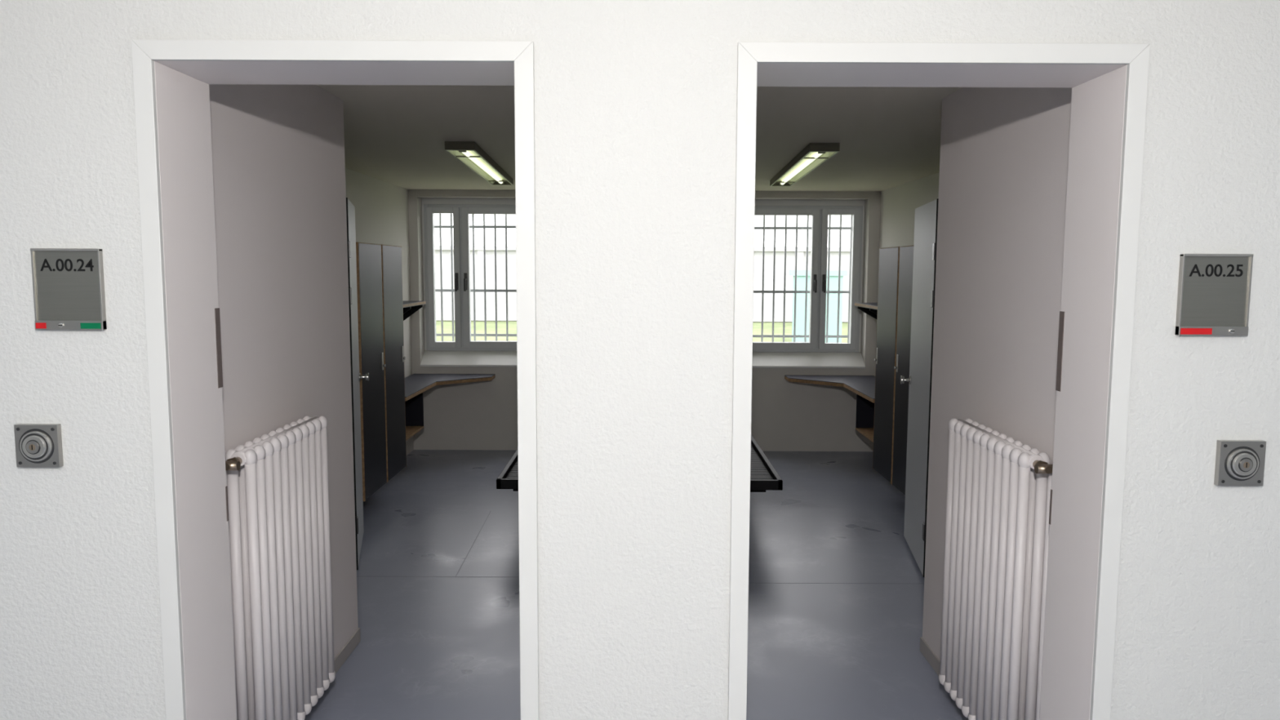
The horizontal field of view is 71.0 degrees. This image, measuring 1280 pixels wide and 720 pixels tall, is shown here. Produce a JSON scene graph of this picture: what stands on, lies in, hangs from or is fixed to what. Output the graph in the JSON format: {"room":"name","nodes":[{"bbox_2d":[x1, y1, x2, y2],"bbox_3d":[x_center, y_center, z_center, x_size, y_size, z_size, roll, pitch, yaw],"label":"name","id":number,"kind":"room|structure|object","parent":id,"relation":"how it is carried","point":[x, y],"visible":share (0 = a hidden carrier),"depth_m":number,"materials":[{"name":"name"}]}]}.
{"room":"prison interior","nodes":[
{"label":"prison interior","id":0,"kind":"room"},
{"bbox_2d":[208,84,358,658],"bbox_3d":[-1.707,0.116,3.661,0.847,2.420,2.320,0,6,0],"label":"wall","id":1,"kind":"structure","parent":0,"point":[278,162],"depth_m":3.26,"materials":[{"name":"white paint"}]},
{"bbox_2d":[225,415,335,719],"bbox_3d":[-1.216,0.816,3.054,0.098,1.153,0.742,0,6,0],"label":"radiator","id":2,"kind":"object","parent":1,"relation":"attached to","point":[277,482],"visible":1,"depth_m":2.96,"materials":[{"name":"white metal"}]},
{"bbox_2d":[333,627,360,673],"bbox_3d":[-1.284,1.331,3.368,0.008,0.065,1.494,0,6,0],"label":"baseboard","id":3,"kind":"structure","parent":1,"relation":"attached to","point":[355,639],"depth_m":3.93,"materials":[{"name":"grey plastic"}]},
{"bbox_2d":[346,197,368,569],"bbox_3d":[-1.653,0.124,5.254,0.088,2.075,0.759,-1,6,-13],"label":"door","id":4,"kind":"structure","parent":1,"relation":"in","point":[350,208],"depth_m":5.16,"materials":[{"name":"white laminate"}]},
{"bbox_2d":[345,168,413,455],"bbox_3d":[-2.190,-0.085,5.636,0.120,2.420,6.290,0,6,0],"label":"wall","id":5,"kind":"structure","parent":0,"point":[381,207],"depth_m":7.53,"materials":[{"name":"white paint"}]},
{"bbox_2d":[402,300,426,320],"bbox_3d":[-1.994,-0.356,7.377,0.270,0.231,0.850,0,6,0],"label":"wall shelf","id":6,"kind":"object","parent":5,"relation":"attached to","point":[410,308],"visible":0.37,"depth_m":7.67,"materials":[{"name":"grey laminate"}]},
{"bbox_2d":[404,373,495,440],"bbox_3d":[-1.731,0.395,7.638,0.758,0.383,1.518,0,6,0],"label":"desk","id":7,"kind":"object","parent":5,"relation":"attached to","point":[415,384],"visible":0.44,"depth_m":7.67,"materials":[{"name":"grey laminate"}]},
{"bbox_2d":[304,449,968,719],"bbox_3d":[-0.005,1.382,3.737,8.200,0.101,10.360,0,6,0],"label":"floor","id":8,"kind":"structure","parent":0,"point":[836,583],"depth_m":4.62,"materials":[{"name":"grey"}]},
{"bbox_2d":[355,242,406,501],"bbox_3d":[-1.936,0.035,6.281,0.345,1.675,1.050,0,6,0],"label":"wardrobe","id":9,"kind":"object","parent":8,"relation":"on","point":[379,266],"visible":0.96,"depth_m":6.19,"materials":[{"name":"grey laminate"}]},
{"bbox_2d":[496,448,518,491],"bbox_3d":[-0.503,0.842,6.482,0.750,0.420,1.970,0,6,0],"label":"frame","id":10,"kind":"object","parent":8,"relation":"on","point":[508,478],"visible":0.13,"depth_m":5.66,"materials":[{"name":"black metal"}]},
{"bbox_2d":[750,434,782,492],"bbox_3d":[0.497,0.846,6.482,0.750,0.420,1.970,0,6,0],"label":"frame","id":11,"kind":"object","parent":8,"relation":"on","point":[763,476],"visible":0.24,"depth_m":5.78,"materials":[{"name":"black metal"}]},
{"bbox_2d":[872,244,913,495],"bbox_3d":[1.970,0.050,6.281,0.415,1.675,1.050,0,6,0],"label":"wardrobe","id":12,"kind":"object","parent":8,"relation":"on","point":[892,359],"visible":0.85,"depth_m":6.34,"materials":[{"name":"grey laminate"}]},
{"bbox_2d":[316,84,962,191],"bbox_3d":[0.040,-1.339,5.508,4.570,0.120,6.290,0,6,0],"label":"ceiling","id":13,"kind":"structure","parent":0,"point":[397,135],"depth_m":4.72,"materials":[{"name":"beige paint"}]},
{"bbox_2d":[444,141,513,185],"bbox_3d":[-1.066,-1.325,6.173,0.252,0.050,2.155,0,6,0],"label":"ceiling light","id":14,"kind":"object","parent":13,"relation":"attached to","point":[469,153],"depth_m":5.79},
{"bbox_2d":[769,142,839,186],"bbox_3d":[1.092,-1.317,6.173,0.252,0.050,2.155,0,6,0],"label":"ceiling light","id":15,"kind":"object","parent":13,"relation":"attached to","point":[813,155],"depth_m":5.79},
{"bbox_2d":[0,0,1279,719],"bbox_3d":[-0.001,0.139,2.361,8.000,2.650,0.270,0,6,0],"label":"wall","id":16,"kind":"structure","parent":0,"point":[636,100],"depth_m":2.21,"materials":[{"name":"white paint"}]},
{"bbox_2d":[13,423,63,466],"bbox_3d":[-1.490,0.213,2.217,0.106,0.106,0.033,0,6,0],"label":"switch","id":17,"kind":"object","parent":16,"relation":"attached to","point":[37,445],"visible":1,"depth_m":2.21,"materials":[{"name":"grey metal"}]},
{"bbox_2d":[30,248,106,329],"bbox_3d":[-1.391,-0.172,2.184,0.165,0.197,0.022,0,6,0],"label":"room sign","id":18,"kind":"object","parent":16,"relation":"attached to","point":[68,283],"visible":1,"depth_m":2.18,"materials":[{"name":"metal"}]},
{"bbox_2d":[131,39,538,719],"bbox_3d":[-0.732,0.342,2.378,0.951,2.236,0.290,0,6,0],"label":"door frame","id":19,"kind":"structure","parent":16,"relation":"attached to","point":[172,78],"depth_m":2.25,"materials":[{"name":"white paint"}]},
{"bbox_2d":[728,41,1150,719],"bbox_3d":[0.715,0.348,2.378,0.974,2.236,0.290,0,6,0],"label":"door frame","id":20,"kind":"structure","parent":16,"relation":"attached to","point":[1108,82],"depth_m":2.25,"materials":[{"name":"white paint"}]},
{"bbox_2d":[1174,253,1253,335],"bbox_3d":[1.398,-0.158,2.184,0.168,0.198,0.022,0,6,0],"label":"room sign","id":21,"kind":"object","parent":16,"relation":"attached to","point":[1214,290],"visible":1,"depth_m":2.18,"materials":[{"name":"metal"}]},
{"bbox_2d":[1213,440,1266,485],"bbox_3d":[1.489,0.256,2.220,0.112,0.112,0.033,0,6,0],"label":"switch","id":22,"kind":"object","parent":16,"relation":"attached to","point":[1237,462],"visible":1,"depth_m":2.22,"materials":[{"name":"grey metal"}]},
{"bbox_2d":[408,189,880,451],"bbox_3d":[0.036,-0.370,8.556,4.330,2.420,0.420,0,6,0],"label":"wall","id":23,"kind":"structure","parent":0,"point":[786,415],"depth_m":8.42,"materials":[{"name":"white paint"}]},
{"bbox_2d":[420,350,516,367],"bbox_3d":[-1.325,-0.013,8.482,1.450,0.133,0.240,0,6,0],"label":"window sill","id":24,"kind":"structure","parent":23,"relation":"attached to","point":[430,357],"depth_m":8.44,"materials":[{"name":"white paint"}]},
{"bbox_2d":[422,198,516,351],"bbox_3d":[-1.322,-0.798,8.458,1.450,1.430,0.130,0,6,0],"label":"window","id":25,"kind":"structure","parent":23,"relation":"in","point":[461,209],"depth_m":8.44,"materials":[{"name":"white plastic"}]},
{"bbox_2d":[434,213,516,341],"bbox_3d":[-1.322,-0.752,8.669,1.450,1.565,0.018,0,6,0],"label":"security bars","id":26,"kind":"object","parent":23,"relation":"attached to","point":[440,226],"visible":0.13,"depth_m":8.66,"materials":[{"name":"grey metal"}]},
{"bbox_2d":[752,214,852,342],"bbox_3d":[1.353,-0.741,8.669,1.500,1.565,0.018,0,6,0],"label":"security bars","id":27,"kind":"object","parent":23,"relation":"attached to","point":[775,228],"visible":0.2,"depth_m":8.66,"materials":[{"name":"grey metal"}]},
{"bbox_2d":[751,351,865,368],"bbox_3d":[1.350,-0.002,8.482,1.500,0.133,0.240,0,6,0],"label":"window sill","id":28,"kind":"structure","parent":23,"relation":"attached to","point":[760,359],"depth_m":8.44,"materials":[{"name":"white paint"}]},
{"bbox_2d":[752,199,865,351],"bbox_3d":[1.353,-0.787,8.458,1.500,1.430,0.130,0,6,0],"label":"window","id":29,"kind":"structure","parent":23,"relation":"in","point":[819,210],"depth_m":8.44,"materials":[{"name":"white plastic"}]},
{"bbox_2d":[872,172,939,451],"bbox_3d":[2.260,-0.067,5.636,0.120,2.420,6.290,0,6,0],"label":"wall","id":30,"kind":"structure","parent":0,"point":[899,203],"depth_m":7.54,"materials":[{"name":"white paint"}]},
{"bbox_2d":[784,374,875,442],"bbox_3d":[1.762,0.409,7.638,0.828,0.383,1.518,0,6,0],"label":"desk","id":31,"kind":"object","parent":30,"relation":"attached to","point":[864,386],"visible":0.37,"depth_m":7.67,"materials":[{"name":"grey laminate"}]},
{"bbox_2d":[854,302,877,319],"bbox_3d":[2.031,-0.340,7.377,0.340,0.231,0.850,0,6,0],"label":"wall shelf","id":32,"kind":"object","parent":30,"relation":"attached to","point":[870,308],"visible":0.23,"depth_m":7.64,"materials":[{"name":"grey laminate"}]},
{"bbox_2d":[922,87,1072,660],"bbox_3d":[1.734,0.134,3.619,0.930,2.420,2.235,0,6,0],"label":"wall","id":33,"kind":"structure","parent":0,"point":[1004,155],"depth_m":3.21,"materials":[{"name":"white paint"}]},
{"bbox_2d":[900,198,938,577],"bbox_3d":[1.606,0.144,5.191,0.088,2.075,0.789,1,6,7],"label":"door","id":34,"kind":"structure","parent":33,"relation":"in","point":[926,220],"depth_m":5.14,"materials":[{"name":"white laminate"}]},
{"bbox_2d":[920,636,940,675],"bbox_3d":[1.261,1.345,3.328,0.008,0.065,1.414,0,6,0],"label":"baseboard","id":35,"kind":"structure","parent":33,"relation":"attached to","point":[925,649],"depth_m":3.89,"materials":[{"name":"grey plastic"}]},
{"bbox_2d":[938,418,1053,719],"bbox_3d":[1.197,0.826,3.054,0.098,1.153,0.742,0,6,0],"label":"radiator","id":36,"kind":"object","parent":33,"relation":"attached to","point":[997,526],"visible":1,"depth_m":2.94,"materials":[{"name":"white metal"}]},
{"label":"outside","id":37,"kind":"structure","parent":0,"visible":0},
{"bbox_2d":[435,320,848,342],"bbox_3d":[0.006,-1.447,34.419,80.000,0.070,51.220,0,6,0],"label":"lawn","id":38,"kind":"structure","parent":37,"point":[447,324],"depth_m":29.42,"materials":[{"name":"green plant"}]},
{"bbox_2d":[434,245,849,321],"bbox_3d":[0.011,-2.883,34.058,80.000,2.800,0.650,0,6,0],"label":"wall","id":39,"kind":"structure","parent":38,"relation":"on","point":[446,250],"depth_m":33.86,"materials":[{"name":"paint"}]},
{"bbox_2d":[789,270,847,342],"bbox_3d":[4.756,-1.430,24.076,1.500,1.950,0.300,0,6,0],"label":"building","id":40,"kind":"structure","parent":38,"relation":"on","point":[801,274],"depth_m":23.97,"materials":[{"name":"white"}]}
]}

